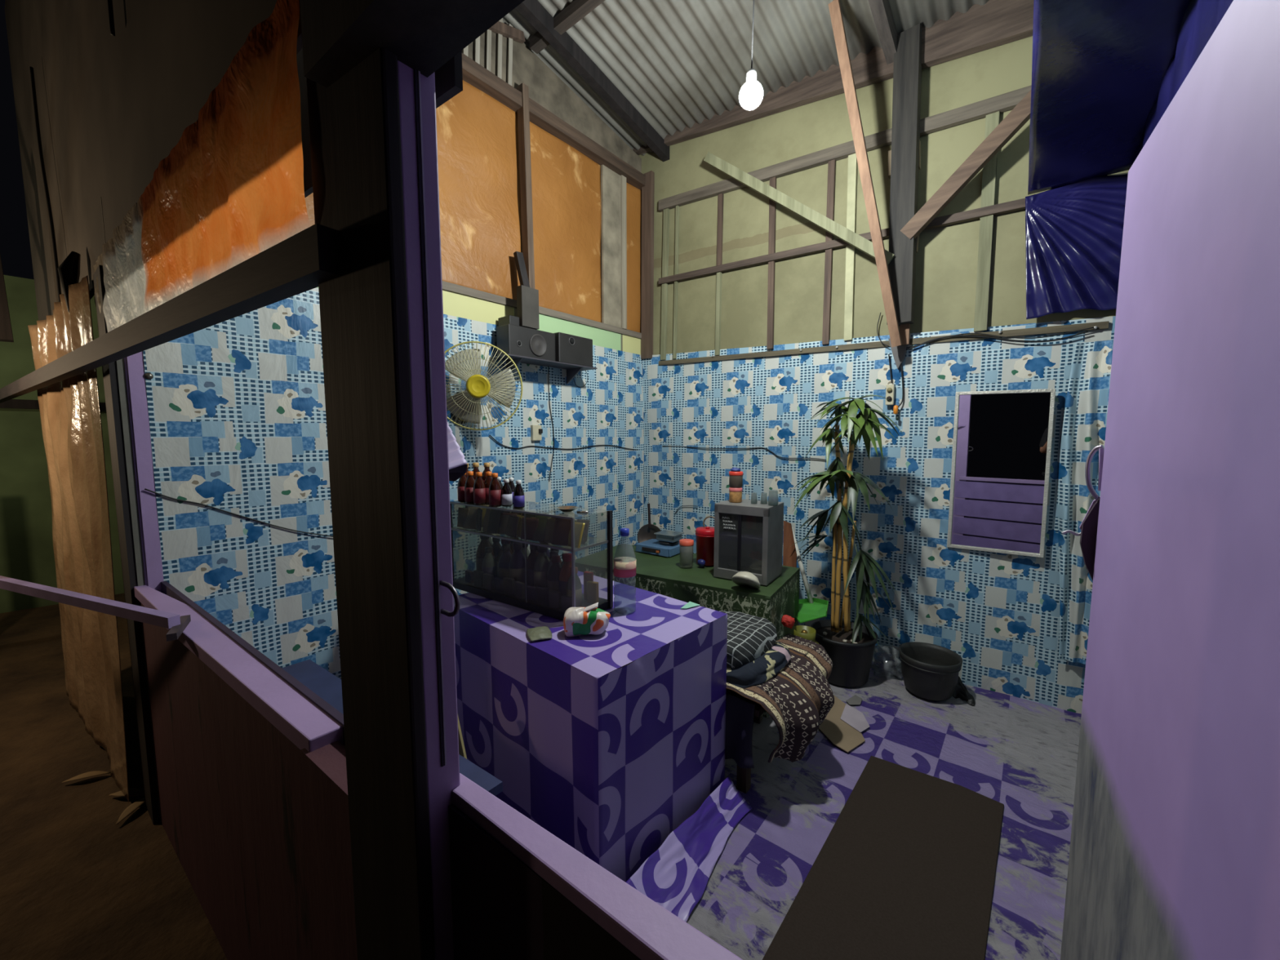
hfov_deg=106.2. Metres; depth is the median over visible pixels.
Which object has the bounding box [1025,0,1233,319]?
tarp
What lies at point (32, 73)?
hanging cable
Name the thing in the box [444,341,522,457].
wall fan
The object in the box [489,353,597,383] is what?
wall shelf
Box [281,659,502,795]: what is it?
table
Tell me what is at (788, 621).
knot
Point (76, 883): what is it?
ground
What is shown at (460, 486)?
medicine bottle
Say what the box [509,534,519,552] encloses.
medicine bottle
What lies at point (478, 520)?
sachet
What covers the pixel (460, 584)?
display case
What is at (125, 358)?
trim
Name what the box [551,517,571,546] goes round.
sachet
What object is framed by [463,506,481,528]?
sachet
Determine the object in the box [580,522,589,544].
sachet
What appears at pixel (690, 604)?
paper slip
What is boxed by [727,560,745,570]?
bowl
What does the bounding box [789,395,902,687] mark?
potted plant
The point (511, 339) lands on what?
speaker
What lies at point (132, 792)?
dry leaf
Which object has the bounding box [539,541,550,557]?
medicine bottle
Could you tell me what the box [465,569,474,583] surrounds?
packet
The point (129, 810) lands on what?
dry leaf
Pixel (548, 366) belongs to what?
power cable
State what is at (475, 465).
bottle
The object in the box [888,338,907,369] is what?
bracket
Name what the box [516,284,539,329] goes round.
timber end
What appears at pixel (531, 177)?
wall
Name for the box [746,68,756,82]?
socket
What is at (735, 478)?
plastic jar
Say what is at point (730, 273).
wall
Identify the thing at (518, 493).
bottle
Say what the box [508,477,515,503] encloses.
bottle
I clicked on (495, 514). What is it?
sachet
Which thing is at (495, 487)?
medicine bottle
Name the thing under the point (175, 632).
bracket
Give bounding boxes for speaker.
[496,324,555,360]
[554,332,592,367]
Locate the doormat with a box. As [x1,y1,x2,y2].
[762,755,1004,959]
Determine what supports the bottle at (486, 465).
on the display case
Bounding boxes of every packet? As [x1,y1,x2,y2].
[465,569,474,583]
[473,569,484,587]
[560,595,572,609]
[583,571,593,599]
[586,580,599,604]
[730,466,741,471]
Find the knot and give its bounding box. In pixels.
[781,614,795,628]
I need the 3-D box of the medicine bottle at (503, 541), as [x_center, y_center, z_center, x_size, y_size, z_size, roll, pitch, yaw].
[-0.627,0.378,2.246,0.080,0.222,0.078,4,7,39]
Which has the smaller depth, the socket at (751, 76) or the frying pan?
the socket at (751, 76)
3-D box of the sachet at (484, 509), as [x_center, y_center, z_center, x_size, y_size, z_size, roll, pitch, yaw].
[-0.767,0.171,2.310,0.066,0.101,0.049,3,6,26]
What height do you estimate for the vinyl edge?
0.093 m
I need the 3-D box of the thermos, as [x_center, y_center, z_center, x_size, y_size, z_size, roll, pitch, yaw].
[0.423,0.377,3.011,0.154,0.297,0.154,4,7,39]
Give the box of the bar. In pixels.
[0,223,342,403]
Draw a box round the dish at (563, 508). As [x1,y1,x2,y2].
[555,506,578,511]
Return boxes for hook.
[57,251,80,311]
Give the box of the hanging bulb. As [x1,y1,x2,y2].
[739,0,763,110]
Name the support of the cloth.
on the bench
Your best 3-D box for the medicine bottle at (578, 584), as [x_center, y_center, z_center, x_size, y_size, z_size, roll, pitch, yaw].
[-0.264,0.433,1.923,0.061,0.170,0.060,4,7,39]
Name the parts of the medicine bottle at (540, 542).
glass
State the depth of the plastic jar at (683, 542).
2.92 m
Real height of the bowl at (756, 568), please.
0.052 m
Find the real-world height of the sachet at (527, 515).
0.104 m
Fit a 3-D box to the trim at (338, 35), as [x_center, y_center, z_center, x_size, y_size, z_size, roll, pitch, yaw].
[0.100,-0.694,0.298,1.308,0.350,0.100,4,6,36]
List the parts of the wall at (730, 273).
corner post, rail, rail, rail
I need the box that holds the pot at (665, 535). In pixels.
[653,529,684,542]
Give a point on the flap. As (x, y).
(458, 465)
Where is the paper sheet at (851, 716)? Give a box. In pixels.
[840,703,870,732]
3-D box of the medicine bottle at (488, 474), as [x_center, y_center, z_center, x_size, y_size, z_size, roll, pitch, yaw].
[-0.686,0.035,2.186,0.053,0.148,0.052,4,7,39]
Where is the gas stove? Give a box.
[635,538,685,556]
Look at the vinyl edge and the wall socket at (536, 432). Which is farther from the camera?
the wall socket at (536, 432)
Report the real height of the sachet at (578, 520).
0.086 m
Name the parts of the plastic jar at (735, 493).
lid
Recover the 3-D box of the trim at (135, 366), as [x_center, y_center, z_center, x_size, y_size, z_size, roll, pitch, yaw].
[-1.913,-0.176,1.844,0.032,1.220,0.043,4,7,39]
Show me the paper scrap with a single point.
(854, 700)
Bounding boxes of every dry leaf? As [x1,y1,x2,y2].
[62,770,110,782]
[108,788,144,795]
[115,797,145,824]
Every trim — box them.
[93,264,160,825]
[124,355,161,592]
[126,351,163,590]
[299,0,524,88]
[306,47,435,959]
[397,60,460,959]
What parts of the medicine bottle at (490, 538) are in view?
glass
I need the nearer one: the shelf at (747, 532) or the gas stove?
the shelf at (747, 532)
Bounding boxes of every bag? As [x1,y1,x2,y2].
[871,644,901,678]
[952,675,975,706]
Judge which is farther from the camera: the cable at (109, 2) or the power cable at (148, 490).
the power cable at (148, 490)
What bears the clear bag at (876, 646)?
on the floor
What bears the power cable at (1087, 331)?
attached to the wall at (730, 273)
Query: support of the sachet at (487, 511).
on the display case
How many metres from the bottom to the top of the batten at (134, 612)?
0.032 m
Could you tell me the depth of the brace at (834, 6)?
2.70 m
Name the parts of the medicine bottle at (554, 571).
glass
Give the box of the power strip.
[885,384,894,404]
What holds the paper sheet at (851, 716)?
on the cardboard sheet at (842, 735)
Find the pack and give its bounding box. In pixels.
[563,602,610,637]
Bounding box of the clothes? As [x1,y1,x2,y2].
[726,641,791,688]
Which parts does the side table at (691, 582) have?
leg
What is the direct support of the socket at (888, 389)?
attached to the power strip
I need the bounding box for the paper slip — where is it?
[680,601,700,608]
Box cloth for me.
[726,633,834,762]
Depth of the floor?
2.00 m
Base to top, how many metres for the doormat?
0.008 m
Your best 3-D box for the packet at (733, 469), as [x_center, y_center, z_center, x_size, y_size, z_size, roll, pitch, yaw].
[0.544,-0.057,2.743,0.068,0.034,0.064,4,7,39]
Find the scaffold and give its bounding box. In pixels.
[0,254,13,342]
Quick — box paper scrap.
[845,694,862,705]
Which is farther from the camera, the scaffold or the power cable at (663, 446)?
the power cable at (663, 446)
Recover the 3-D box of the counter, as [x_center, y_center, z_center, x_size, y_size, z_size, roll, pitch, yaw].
[-0.264,0.927,2.082,1.045,0.781,0.732,5,7,42]
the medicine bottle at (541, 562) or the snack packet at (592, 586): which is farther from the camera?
the medicine bottle at (541, 562)
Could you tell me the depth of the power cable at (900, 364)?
2.97 m
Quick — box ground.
[0,593,227,959]
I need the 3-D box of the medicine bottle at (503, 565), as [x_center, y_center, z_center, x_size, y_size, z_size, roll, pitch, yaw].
[-0.603,0.392,2.169,0.074,0.207,0.073,4,7,39]
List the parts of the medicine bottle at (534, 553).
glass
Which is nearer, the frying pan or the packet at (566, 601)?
the packet at (566, 601)
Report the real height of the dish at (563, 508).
0.016 m
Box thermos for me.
[695,515,714,565]
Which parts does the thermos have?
wire coil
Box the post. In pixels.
[886,23,921,325]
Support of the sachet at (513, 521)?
on the display case
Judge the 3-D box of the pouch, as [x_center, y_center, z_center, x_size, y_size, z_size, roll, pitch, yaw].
[-0.366,0.551,1.746,0.086,0.022,0.112,-2,5,-20]
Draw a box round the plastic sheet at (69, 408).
[27,275,128,801]
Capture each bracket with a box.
[165,614,191,641]
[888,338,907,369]
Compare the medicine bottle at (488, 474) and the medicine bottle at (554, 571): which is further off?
the medicine bottle at (488, 474)
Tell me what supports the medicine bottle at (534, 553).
on the display case
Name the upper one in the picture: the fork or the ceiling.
the ceiling
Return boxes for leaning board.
[457,716,466,759]
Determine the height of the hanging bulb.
1.211 m
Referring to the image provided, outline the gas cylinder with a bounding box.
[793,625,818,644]
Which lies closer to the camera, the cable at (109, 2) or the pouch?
the cable at (109, 2)
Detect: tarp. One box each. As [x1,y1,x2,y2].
[93,0,310,332]
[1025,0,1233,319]
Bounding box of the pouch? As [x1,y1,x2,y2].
[526,626,551,641]
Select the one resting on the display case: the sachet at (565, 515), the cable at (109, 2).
the sachet at (565, 515)
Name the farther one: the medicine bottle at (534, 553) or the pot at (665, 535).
the pot at (665, 535)
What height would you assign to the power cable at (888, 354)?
0.180 m
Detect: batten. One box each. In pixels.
[0,575,180,628]
[899,323,910,345]
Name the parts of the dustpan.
handle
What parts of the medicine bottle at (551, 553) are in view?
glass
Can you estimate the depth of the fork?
1.92 m
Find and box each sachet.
[457,507,469,527]
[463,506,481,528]
[475,507,482,530]
[478,504,488,527]
[482,508,491,532]
[486,509,501,533]
[497,515,513,534]
[498,510,512,526]
[501,512,516,516]
[505,515,519,537]
[512,507,524,515]
[516,514,524,534]
[517,516,522,537]
[520,517,538,540]
[523,510,537,517]
[533,515,551,541]
[543,517,555,542]
[550,513,568,518]
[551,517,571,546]
[568,521,585,547]
[577,519,590,542]
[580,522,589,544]
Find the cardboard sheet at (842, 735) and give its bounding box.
[818,694,865,752]
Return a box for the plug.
[893,404,899,420]
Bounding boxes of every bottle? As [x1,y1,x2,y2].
[457,473,466,502]
[464,471,475,503]
[472,462,479,479]
[473,471,485,505]
[475,531,494,570]
[481,462,490,480]
[481,546,496,577]
[484,471,492,504]
[488,472,501,506]
[488,533,493,545]
[492,535,501,577]
[497,476,502,490]
[497,537,512,577]
[497,543,511,578]
[501,478,512,506]
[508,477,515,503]
[508,542,525,586]
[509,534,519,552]
[513,480,524,508]
[521,540,529,559]
[526,542,538,586]
[533,546,550,586]
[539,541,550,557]
[546,551,560,587]
[547,555,561,591]
[549,546,561,564]
[559,553,571,595]
[560,552,567,566]
[566,566,582,607]
[613,528,635,613]
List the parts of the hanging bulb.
bulb glass, cord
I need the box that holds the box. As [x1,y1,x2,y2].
[497,315,519,325]
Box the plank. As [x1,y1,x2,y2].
[782,520,796,567]
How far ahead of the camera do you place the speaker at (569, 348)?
3.25 m
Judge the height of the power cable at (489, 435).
0.135 m
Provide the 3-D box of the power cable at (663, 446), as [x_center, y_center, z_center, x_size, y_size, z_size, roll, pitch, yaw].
[0.738,-0.211,3.666,1.340,0.086,0.007,4,6,36]
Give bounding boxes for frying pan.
[637,503,661,542]
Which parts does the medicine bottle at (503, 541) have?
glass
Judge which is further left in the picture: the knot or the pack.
the pack
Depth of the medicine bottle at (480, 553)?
2.27 m
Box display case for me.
[449,501,613,620]
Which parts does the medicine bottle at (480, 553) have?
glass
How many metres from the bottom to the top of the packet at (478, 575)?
0.079 m
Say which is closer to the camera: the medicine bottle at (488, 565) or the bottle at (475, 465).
the medicine bottle at (488, 565)
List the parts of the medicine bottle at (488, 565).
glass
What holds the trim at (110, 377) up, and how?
attached to the wall at (251, 761)
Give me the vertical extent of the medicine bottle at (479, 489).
0.148 m
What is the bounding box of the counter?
[453,570,727,882]
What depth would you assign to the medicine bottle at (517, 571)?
2.11 m
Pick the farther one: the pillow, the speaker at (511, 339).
the speaker at (511, 339)
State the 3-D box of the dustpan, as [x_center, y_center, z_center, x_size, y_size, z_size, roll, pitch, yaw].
[1.017,0.594,3.022,0.212,0.514,0.478,-2,6,-22]
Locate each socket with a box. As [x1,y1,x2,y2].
[530,425,542,440]
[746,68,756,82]
[886,387,892,392]
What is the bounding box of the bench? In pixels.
[726,688,765,793]
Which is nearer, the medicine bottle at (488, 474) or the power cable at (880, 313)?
the medicine bottle at (488, 474)
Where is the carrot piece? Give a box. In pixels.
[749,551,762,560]
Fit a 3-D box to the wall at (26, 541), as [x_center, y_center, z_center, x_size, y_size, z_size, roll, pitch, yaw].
[-5.885,-0.257,3.982,0.240,3.000,5.700,4,7,39]
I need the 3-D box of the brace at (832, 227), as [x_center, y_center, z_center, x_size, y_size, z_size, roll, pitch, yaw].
[0.989,-1.811,3.153,1.251,0.993,0.040,3,6,33]
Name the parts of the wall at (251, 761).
sill, sill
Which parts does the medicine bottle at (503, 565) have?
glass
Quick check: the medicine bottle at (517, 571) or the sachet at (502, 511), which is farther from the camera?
the sachet at (502, 511)
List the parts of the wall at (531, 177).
orange panel, orange panel, lattice rail, plate, orange panel, grey panel, orange panel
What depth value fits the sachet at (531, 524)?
1.99 m
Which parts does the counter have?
frame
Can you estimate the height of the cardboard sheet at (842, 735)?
0.004 m
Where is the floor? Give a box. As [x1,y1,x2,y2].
[686,661,1081,959]
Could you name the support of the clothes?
on the cloth
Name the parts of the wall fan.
blade, blade, blade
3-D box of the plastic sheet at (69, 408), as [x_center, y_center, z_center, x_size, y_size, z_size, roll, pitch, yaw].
[-2.817,0.241,2.401,1.649,2.150,0.072,3,6,34]
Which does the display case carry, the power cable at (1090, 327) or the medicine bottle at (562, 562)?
the medicine bottle at (562, 562)
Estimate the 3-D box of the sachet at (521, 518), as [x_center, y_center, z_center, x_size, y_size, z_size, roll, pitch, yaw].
[-0.498,0.203,2.041,0.025,0.084,0.068,-5,7,-42]
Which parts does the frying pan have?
handle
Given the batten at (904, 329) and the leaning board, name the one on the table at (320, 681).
the leaning board
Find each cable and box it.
[29,66,61,302]
[107,0,115,35]
[144,488,333,537]
[488,435,662,449]
[547,365,554,481]
[662,445,826,460]
[876,312,888,346]
[888,354,892,382]
[897,364,903,406]
[906,327,1093,348]
[906,330,1088,350]
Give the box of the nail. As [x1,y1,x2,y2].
[143,373,153,379]
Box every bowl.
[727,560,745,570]
[731,571,759,589]
[749,564,761,573]
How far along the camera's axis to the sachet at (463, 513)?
2.27 m
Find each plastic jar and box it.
[679,538,693,567]
[728,471,742,487]
[728,487,742,502]
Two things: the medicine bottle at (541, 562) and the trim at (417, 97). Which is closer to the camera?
the trim at (417, 97)
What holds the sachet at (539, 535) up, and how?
on the display case
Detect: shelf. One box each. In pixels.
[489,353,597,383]
[720,527,762,539]
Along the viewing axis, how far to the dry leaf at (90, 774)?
2.18 m
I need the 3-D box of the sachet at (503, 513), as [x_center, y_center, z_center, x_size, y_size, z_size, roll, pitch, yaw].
[-0.589,0.192,2.154,0.076,0.086,0.024,1,5,15]
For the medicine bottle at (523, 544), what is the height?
0.207 m
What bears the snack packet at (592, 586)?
in the display case
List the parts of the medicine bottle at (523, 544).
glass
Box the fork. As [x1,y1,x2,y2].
[577,511,588,513]
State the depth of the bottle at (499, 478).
2.20 m
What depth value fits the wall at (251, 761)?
1.16 m
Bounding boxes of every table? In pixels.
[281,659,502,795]
[575,543,799,724]
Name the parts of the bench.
leg, seat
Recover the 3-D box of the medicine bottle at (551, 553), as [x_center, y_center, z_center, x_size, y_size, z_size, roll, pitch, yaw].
[-0.369,0.405,2.068,0.072,0.200,0.070,4,7,39]
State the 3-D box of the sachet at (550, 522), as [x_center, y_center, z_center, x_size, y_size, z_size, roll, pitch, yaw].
[-0.354,0.205,1.945,0.070,0.098,0.032,3,6,27]
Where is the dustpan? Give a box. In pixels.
[791,527,828,623]
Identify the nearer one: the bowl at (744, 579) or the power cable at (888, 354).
the bowl at (744, 579)
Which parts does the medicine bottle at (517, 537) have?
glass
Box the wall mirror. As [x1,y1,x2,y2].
[946,388,1055,557]
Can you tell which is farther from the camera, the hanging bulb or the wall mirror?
the wall mirror
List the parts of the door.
handle, handle plate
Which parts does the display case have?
corner post, corner post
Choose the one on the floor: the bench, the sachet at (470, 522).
the bench
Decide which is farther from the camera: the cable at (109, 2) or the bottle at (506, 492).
the bottle at (506, 492)
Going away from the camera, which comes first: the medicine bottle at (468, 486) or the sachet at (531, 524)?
the sachet at (531, 524)
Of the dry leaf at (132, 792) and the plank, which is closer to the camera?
the dry leaf at (132, 792)
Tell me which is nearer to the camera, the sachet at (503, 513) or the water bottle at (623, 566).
the water bottle at (623, 566)
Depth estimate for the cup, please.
2.93 m
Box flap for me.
[447,422,467,481]
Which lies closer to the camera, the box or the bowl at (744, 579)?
the bowl at (744, 579)
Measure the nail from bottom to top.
0.028 m
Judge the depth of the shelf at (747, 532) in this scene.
2.76 m
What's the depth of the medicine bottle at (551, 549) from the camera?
2.11 m
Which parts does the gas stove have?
dial plate, panel, burner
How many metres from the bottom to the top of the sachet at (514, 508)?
0.107 m
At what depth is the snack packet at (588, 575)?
2.02 m
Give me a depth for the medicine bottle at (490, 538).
2.37 m
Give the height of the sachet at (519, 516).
0.081 m
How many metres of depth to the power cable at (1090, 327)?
2.63 m
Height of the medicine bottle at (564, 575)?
0.215 m
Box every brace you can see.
[703,151,894,265]
[828,0,902,347]
[900,89,1031,239]
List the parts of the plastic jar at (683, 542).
lid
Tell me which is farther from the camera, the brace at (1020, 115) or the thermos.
the thermos
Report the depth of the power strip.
3.00 m
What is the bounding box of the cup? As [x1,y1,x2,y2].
[697,559,705,566]
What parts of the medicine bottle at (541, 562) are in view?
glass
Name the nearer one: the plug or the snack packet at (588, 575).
the snack packet at (588, 575)
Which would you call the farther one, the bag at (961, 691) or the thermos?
the thermos
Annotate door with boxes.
[1060,0,1279,959]
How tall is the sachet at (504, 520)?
0.082 m
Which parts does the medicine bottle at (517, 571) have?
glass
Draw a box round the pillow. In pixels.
[719,610,777,668]
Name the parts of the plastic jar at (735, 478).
lid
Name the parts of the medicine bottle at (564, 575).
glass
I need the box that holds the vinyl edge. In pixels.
[626,776,751,922]
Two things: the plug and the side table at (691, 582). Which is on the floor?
the side table at (691, 582)
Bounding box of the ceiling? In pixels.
[502,0,988,161]
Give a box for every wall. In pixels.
[0,275,124,613]
[4,0,742,959]
[100,17,645,821]
[632,0,1128,714]
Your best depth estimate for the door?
0.54 m
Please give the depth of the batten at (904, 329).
2.91 m
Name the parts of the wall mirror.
frame, frame, frame, frame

